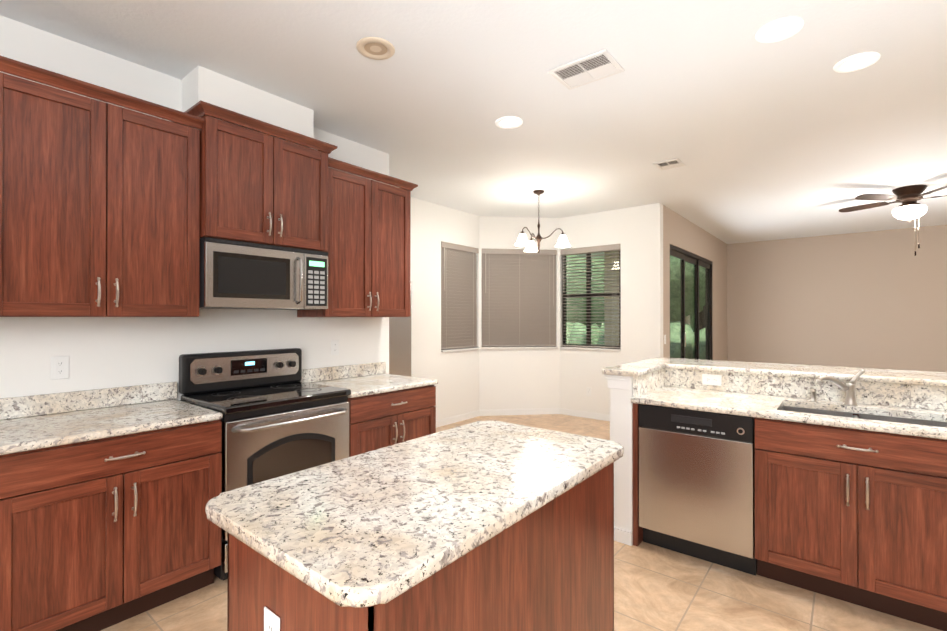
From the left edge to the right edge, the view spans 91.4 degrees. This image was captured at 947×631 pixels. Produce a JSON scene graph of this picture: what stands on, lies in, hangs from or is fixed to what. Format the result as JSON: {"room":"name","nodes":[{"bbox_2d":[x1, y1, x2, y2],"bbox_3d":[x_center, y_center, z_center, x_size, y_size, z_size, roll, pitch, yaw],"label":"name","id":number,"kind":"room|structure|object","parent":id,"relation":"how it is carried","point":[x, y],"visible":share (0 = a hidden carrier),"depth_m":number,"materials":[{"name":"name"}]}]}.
{"room":"kitchen","nodes":[
{"label":"kitchen","id":0,"kind":"room"},
{"bbox_2d":[0,15,388,419],"bbox_3d":[-2.455,-0.015,1.946,0.120,2.780,5.345,0,0,39],"label":"wall","id":1,"kind":"structure","parent":0,"point":[106,352],"depth_m":2.57,"materials":[{"name":"white paint"}]},
{"bbox_2d":[0,64,7,316],"bbox_3d":[-2.375,-0.506,1.671,0.347,1.020,0.912,0,0,39],"label":"upper cabinet","id":2,"kind":"object","parent":1,"relation":"attached to","point":[3,77],"depth_m":1.93,"materials":[{"name":"brown wood"}]},
{"bbox_2d":[51,356,68,379],"bbox_3d":[-2.074,0.262,2.316,0.006,0.115,0.070,0,0,39],"label":"electrical outlet","id":3,"kind":"object","parent":1,"relation":"attached to","point":[59,367],"visible":1,"depth_m":2.31,"materials":[{"name":"white plastic"}]},
{"bbox_2d":[8,68,199,316],"bbox_3d":[-1.891,-0.503,2.270,0.347,1.020,0.877,0,0,39],"label":"upper cabinet","id":4,"kind":"object","parent":1,"relation":"attached to","point":[107,209],"depth_m":2.16,"materials":[{"name":"brown wood"}]},
{"bbox_2d":[0,362,385,417],"bbox_3d":[-1.771,0.438,2.676,0.020,0.099,3.242,0,0,39],"label":"backsplash","id":5,"kind":"structure","parent":1,"relation":"attached to","point":[23,406],"depth_m":2.46,"materials":[{"name":"beige stone"}]},
{"bbox_2d":[180,100,331,255],"bbox_3d":[-1.355,-0.776,2.896,0.397,0.701,0.758,0,0,39],"label":"upper cabinet","id":6,"kind":"object","parent":1,"relation":"attached to","point":[256,187],"depth_m":2.72,"materials":[{"name":"brown wood"}]},
{"bbox_2d":[199,237,327,309],"bbox_3d":[-1.334,-0.231,2.877,0.449,0.376,0.754,0,0,39],"label":"over-the-range microwave","id":7,"kind":"object","parent":6,"relation":"attached to","point":[239,275],"visible":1,"depth_m":2.71,"materials":[{"name":"grey metal"}]},
{"bbox_2d":[331,340,338,354],"bbox_3d":[-1.069,0.247,3.561,0.006,0.115,0.070,0,0,39],"label":"electrical outlet","id":8,"kind":"object","parent":1,"relation":"attached to","point":[334,347],"visible":1,"depth_m":3.56,"materials":[{"name":"white plastic"}]},
{"bbox_2d":[297,160,411,316],"bbox_3d":[-0.886,-0.521,3.516,0.347,1.066,0.785,0,0,39],"label":"upper cabinet","id":9,"kind":"object","parent":1,"relation":"attached to","point":[369,262],"depth_m":3.38,"materials":[{"name":"brown wood"}]},
{"bbox_2d":[181,66,313,147],"bbox_3d":[-1.414,-1.275,2.946,0.250,0.250,0.720,0,0,39],"label":"wall","id":10,"kind":"structure","parent":0,"point":[198,83],"depth_m":2.78,"materials":[{"name":"white paint"}]},
{"bbox_2d":[410,197,478,420],"bbox_3d":[-0.373,0.003,5.956,0.120,2.780,1.400,0,0,39],"label":"wall","id":11,"kind":"structure","parent":0,"point":[455,374],"depth_m":5.76,"materials":[{"name":"white paint"}]},
{"bbox_2d":[441,347,479,351],"bbox_3d":[-0.177,0.452,6.119,0.082,0.026,0.762,0,0,39],"label":"sill","id":12,"kind":"structure","parent":11,"relation":"attached to","point":[461,349],"depth_m":6.09,"materials":[{"name":"white stone"}]},
{"bbox_2d":[0,0,946,257],"bbox_3d":[2.459,-1.451,2.769,9.900,0.100,13.190,0,0,39],"label":"ceiling","id":13,"kind":"structure","parent":0,"point":[796,135],"depth_m":2.89,"materials":[{"name":"white paint"}]},
{"bbox_2d":[356,37,394,59],"bbox_3d":[-0.513,-1.398,2.423,0.200,0.010,0.200,0,0,39],"label":"smoke detector","id":14,"kind":"object","parent":13,"relation":"in","point":[376,48],"visible":1,"depth_m":2.41,"materials":[{"name":"beige plastic"}]},
{"bbox_2d":[495,116,522,128],"bbox_3d":[0.257,-1.394,3.341,0.200,0.010,0.200,0,0,39],"label":"recessed light","id":15,"kind":"object","parent":13,"relation":"in","point":[508,122],"visible":0.98,"depth_m":3.34,"materials":[{"name":"white"}]},
{"bbox_2d":[515,190,570,252],"bbox_3d":[0.720,-1.041,5.117,0.625,0.700,0.604,0,0,39],"label":"chandelier","id":16,"kind":"object","parent":13,"relation":"hanging from","point":[522,240],"visible":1,"depth_m":5.12,"materials":[{"name":"white glass"}]},
{"bbox_2d":[548,49,624,89],"bbox_3d":[0.642,-1.396,2.636,0.350,0.012,0.270,0,0,39],"label":"ceiling vent","id":17,"kind":"object","parent":13,"relation":"in","point":[595,66],"visible":1,"depth_m":2.62,"materials":[{"name":"white metal"}]},
{"bbox_2d":[653,158,684,170],"bbox_3d":[1.801,-1.389,4.245,0.220,0.012,0.240,0,0,39],"label":"ceiling vent","id":18,"kind":"object","parent":13,"relation":"in","point":[671,163],"visible":0.98,"depth_m":4.24,"materials":[{"name":"white metal"}]},
{"bbox_2d":[755,17,803,42],"bbox_3d":[1.501,-1.398,2.268,0.200,0.010,0.200,0,0,39],"label":"recessed light","id":19,"kind":"object","parent":13,"relation":"in","point":[781,29],"visible":1,"depth_m":2.26,"materials":[{"name":"white"}]},
{"bbox_2d":[833,52,879,72],"bbox_3d":[2.119,-1.397,2.555,0.200,0.010,0.200,0,0,39],"label":"recessed light","id":20,"kind":"object","parent":13,"relation":"in","point":[856,62],"visible":0.98,"depth_m":2.54,"materials":[{"name":"white"}]},
{"bbox_2d":[839,185,946,255],"bbox_3d":[4.807,-1.016,5.064,1.258,0.750,1.242,0,0,39],"label":"ceiling fan","id":21,"kind":"object","parent":13,"relation":"hanging from","point":[910,207],"visible":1,"depth_m":4.98,"materials":[{"name":"brown wood"}]},
{"bbox_2d":[479,216,558,409],"bbox_3d":[0.644,0.005,6.552,1.146,2.780,0.120,0,0,-7],"label":"wall","id":22,"kind":"structure","parent":0,"point":[518,378],"depth_m":6.49,"materials":[{"name":"white paint"}]},
{"bbox_2d":[488,346,538,346],"bbox_3d":[0.641,-0.245,6.572,1.082,1.376,0.050,0,0,-7],"label":"window","id":23,"kind":"structure","parent":22,"relation":"in","point":[513,346],"depth_m":6.54,"materials":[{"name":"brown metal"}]},
{"bbox_2d":[482,249,556,346],"bbox_3d":[0.648,-0.249,6.514,1.078,1.365,0.062,0,0,-7],"label":"window blind","id":24,"kind":"object","parent":22,"relation":"attached to","point":[518,297],"visible":0.98,"depth_m":6.51,"materials":[{"name":"beige plastic"}]},
{"bbox_2d":[482,346,557,348],"bbox_3d":[0.649,0.454,6.501,1.086,0.026,0.082,0,0,-7],"label":"sill","id":25,"kind":"structure","parent":22,"relation":"attached to","point":[547,347],"depth_m":6.47,"materials":[{"name":"white stone"}]},
{"bbox_2d":[436,408,631,545],"bbox_3d":[2.661,1.335,2.530,8.900,0.085,12.690,0,0,39],"label":"baseboard","id":26,"kind":"structure","parent":22,"relation":"attached to","point":[622,535],"depth_m":6.30,"materials":[{"name":"white"}]},
{"bbox_2d":[101,414,941,630],"bbox_3d":[2.459,1.429,2.757,9.900,0.100,13.190,0,0,39],"label":"floor","id":27,"kind":"structure","parent":0,"point":[657,588],"depth_m":2.21,"materials":[{"name":"tile"}]},
{"bbox_2d":[0,450,19,630],"bbox_3d":[-2.258,0.946,1.569,0.605,0.855,0.912,0,0,39],"label":"base cabinet","id":28,"kind":"object","parent":27,"relation":"on","point":[7,457],"depth_m":1.73,"materials":[{"name":"brown wood"}]},
{"bbox_2d":[16,418,221,630],"bbox_3d":[-1.774,0.949,2.168,0.605,0.855,0.878,0,0,39],"label":"base cabinet","id":29,"kind":"object","parent":27,"relation":"on","point":[105,522],"depth_m":1.98,"materials":[{"name":"brown wood"}]},
{"bbox_2d":[0,398,222,449],"bbox_3d":[-2.026,0.503,1.869,0.638,0.035,1.667,0,0,39],"label":"countertop","id":30,"kind":"structure","parent":29,"relation":"on","point":[43,429],"depth_m":2.12,"materials":[{"name":"beige stone"}]},
{"bbox_2d":[179,348,350,579],"bbox_3d":[-1.228,0.804,2.787,0.716,1.150,0.760,0,0,39],"label":"range","id":31,"kind":"object","parent":27,"relation":"on","point":[279,418],"visible":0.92,"depth_m":2.68,"materials":[{"name":"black metal"}]},
{"bbox_2d":[348,382,437,456],"bbox_3d":[-0.768,0.954,3.414,0.605,0.855,0.785,0,0,39],"label":"base cabinet","id":32,"kind":"object","parent":27,"relation":"on","point":[386,418],"depth_m":3.18,"materials":[{"name":"brown wood"}]},
{"bbox_2d":[307,374,437,397],"bbox_3d":[-0.767,0.509,3.427,0.638,0.035,0.810,0,0,39],"label":"countertop","id":33,"kind":"structure","parent":32,"relation":"on","point":[373,383],"depth_m":3.39,"materials":[{"name":"beige stone"}]},
{"bbox_2d":[389,281,410,376],"bbox_3d":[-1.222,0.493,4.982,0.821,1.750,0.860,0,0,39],"label":"wall","id":34,"kind":"structure","parent":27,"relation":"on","point":[399,345],"depth_m":4.97,"materials":[{"name":"beige paint"}]},
{"bbox_2d":[205,420,623,630],"bbox_3d":[-0.070,0.928,1.479,0.688,0.890,1.240,0,0,39],"label":"kitchen island","id":35,"kind":"object","parent":27,"relation":"on","point":[489,525],"visible":1,"depth_m":1.19,"materials":[{"name":"beige stone"}]},
{"bbox_2d":[264,607,279,630],"bbox_3d":[-0.465,0.742,1.064,0.070,0.115,0.006,0,0,39],"label":"outlet","id":36,"kind":"object","parent":35,"relation":"attached to","point":[271,621],"visible":1,"depth_m":1.06,"materials":[{"name":"white plastic"}]},
{"bbox_2d":[610,376,632,544],"bbox_3d":[2.072,0.870,2.336,2.570,1.015,0.725,0,0,39],"label":"wall","id":37,"kind":"structure","parent":27,"relation":"on","point":[621,418],"depth_m":2.81,"materials":[{"name":"white paint"}]},
{"bbox_2d":[603,374,631,389],"bbox_3d":[2.061,0.405,2.347,2.600,0.085,0.785,0,0,39],"label":"trim","id":38,"kind":"structure","parent":37,"relation":"on","point":[619,382],"depth_m":2.81,"materials":[{"name":"white wood"}]},
{"bbox_2d":[702,374,721,385],"bbox_3d":[1.562,0.422,3.027,0.115,0.070,0.006,0,0,39],"label":"outlet","id":39,"kind":"object","parent":37,"relation":"attached to","point":[711,379],"visible":1,"depth_m":3.03,"materials":[{"name":"white plastic"}]},
{"bbox_2d":[638,404,756,575],"bbox_3d":[1.395,0.954,2.794,0.592,0.851,0.602,0,0,39],"label":"dishwasher","id":40,"kind":"object","parent":27,"relation":"on","point":[696,484],"visible":0.94,"depth_m":2.55,"materials":[{"name":"grey metal"}]},
{"bbox_2d":[755,449,946,630],"bbox_3d":[1.954,1.077,2.354,0.820,0.600,0.595,0,0,39],"label":"base cabinet","id":41,"kind":"object","parent":27,"relation":"on","point":[850,504],"depth_m":2.14,"materials":[{"name":"brown wood"}]},
{"bbox_2d":[631,385,785,420],"bbox_3d":[1.416,0.506,2.773,0.720,0.035,0.627,0,0,39],"label":"countertop","id":42,"kind":"structure","parent":41,"relation":"on","point":[762,406],"depth_m":2.65,"materials":[{"name":"beige stone"}]},
{"bbox_2d":[807,369,865,405],"bbox_3d":[1.985,0.388,2.530,0.255,0.198,0.142,0,0,39],"label":"faucet","id":43,"kind":"object","parent":42,"relation":"on","point":[849,389],"visible":0.98,"depth_m":2.51,"materials":[{"name":"silver metal"}]},
{"bbox_2d":[556,203,662,414],"bbox_3d":[1.778,0.004,6.185,1.440,2.780,0.120,0,0,39],"label":"wall","id":44,"kind":"structure","parent":0,"point":[636,233],"depth_m":5.97,"materials":[{"name":"white paint"}]},
{"bbox_2d":[560,346,620,350],"bbox_3d":[1.580,0.453,6.281,0.872,0.026,0.082,0,0,39],"label":"sill","id":45,"kind":"structure","parent":44,"relation":"attached to","point":[585,348],"depth_m":6.23,"materials":[{"name":"white stone"}]},
{"bbox_2d":[562,249,620,348],"bbox_3d":[1.623,-0.246,6.338,0.868,1.376,0.050,0,0,39],"label":"window","id":46,"kind":"structure","parent":44,"relation":"in","point":[587,337],"depth_m":6.35,"materials":[{"name":"brown metal"}]},
{"bbox_2d":[561,244,620,348],"bbox_3d":[1.585,-0.250,6.291,0.864,1.365,0.064,0,0,39],"label":"window blind","id":47,"kind":"object","parent":46,"relation":"attached to","point":[595,249],"visible":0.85,"depth_m":6.28,"materials":[{"name":"beige"}]},
{"bbox_2d":[634,369,665,396],"bbox_3d":[1.155,0.426,3.008,0.020,0.125,0.590,0,0,39],"label":"backsplash","id":48,"kind":"structure","parent":0,"relation":"attached to","point":[653,378],"depth_m":2.93,"materials":[{"name":"beige stone"}]},
{"bbox_2d":[663,205,726,360],"bbox_3d":[3.624,0.009,7.420,0.120,2.780,4.120,0,0,39],"label":"wall","id":49,"kind":"structure","parent":0,"point":[681,232],"depth_m":7.37,"materials":[{"name":"beige paint"}]},
{"bbox_2d":[670,244,712,359],"bbox_3d":[3.288,0.234,7.003,0.100,2.327,2.504,0,0,39],"label":"sliding door","id":50,"kind":"structure","parent":49,"relation":"in","point":[683,256],"depth_m":7.28,"materials":[{"name":"brown metal"}]},
{"bbox_2d":[666,369,946,412],"bbox_3d":[2.280,0.424,2.466,2.410,0.125,0.020,0,0,39],"label":"backsplash","id":51,"kind":"structure","parent":0,"relation":"attached to","point":[900,394],"depth_m":2.67,"materials":[{"name":"beige stone"}]},
{"bbox_2d":[727,225,946,371],"bbox_3d":[7.537,0.006,6.831,6.710,2.780,0.120,0,0,39],"label":"wall","id":52,"kind":"structure","parent":0,"point":[875,299],"depth_m":7.80,"materials":[{"name":"beige paint"}]},
{"bbox_2d":[754,417,946,476],"bbox_3d":[2.154,0.607,1.825,1.795,0.150,0.020,0,0,39],"label":"drawer front","id":53,"kind":"structure","parent":0,"relation":"attached to","point":[927,456],"depth_m":2.12,"materials":[{"name":"brown wood"}]},
{"bbox_2d":[938,413,946,440],"bbox_3d":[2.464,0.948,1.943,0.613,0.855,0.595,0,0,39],"label":"countertop","id":54,"kind":"structure","parent":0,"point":[942,419],"depth_m":2.13,"materials":[{"name":"white stone"}]},
{"label":"outside","id":55,"kind":"structure","parent":0,"visible":0},
{"bbox_3d":[6.970,1.565,13.516,90.000,0.040,90.000,0,0,39],"label":"ground","id":56,"kind":"structure","parent":55,"visible":0},
{"bbox_2d":[566,255,705,359],"bbox_3d":[-0.910,-2.017,14.673,20.614,8.460,22.537,0,0,39],"label":"trees","id":57,"kind":"object","parent":56,"relation":"on","point":[689,309],"depth_m":10.91,"materials":[{"name":"green plant"}]},
{"bbox_2d":[604,249,704,345],"bbox_3d":[2.488,0.014,9.710,4.515,3.010,6.245,0,0,39],"label":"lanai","id":58,"kind":"object","parent":56,"relation":"on","point":[616,306],"depth_m":8.80,"materials":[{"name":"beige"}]},
{"bbox_3d":[-0.231,-0.246,6.165,0.050,1.376,0.758,0,0,39],"label":"window","id":59,"kind":"structure","parent":0,"visible":0},
{"bbox_2d":[441,241,478,349],"bbox_3d":[-0.184,-0.251,6.128,0.063,1.365,0.754,0,0,39],"label":"window blind","id":60,"kind":"object","parent":59,"relation":"attached to","point":[458,295],"visible":0.88,"depth_m":6.12,"materials":[{"name":"beige plastic"}]}
]}

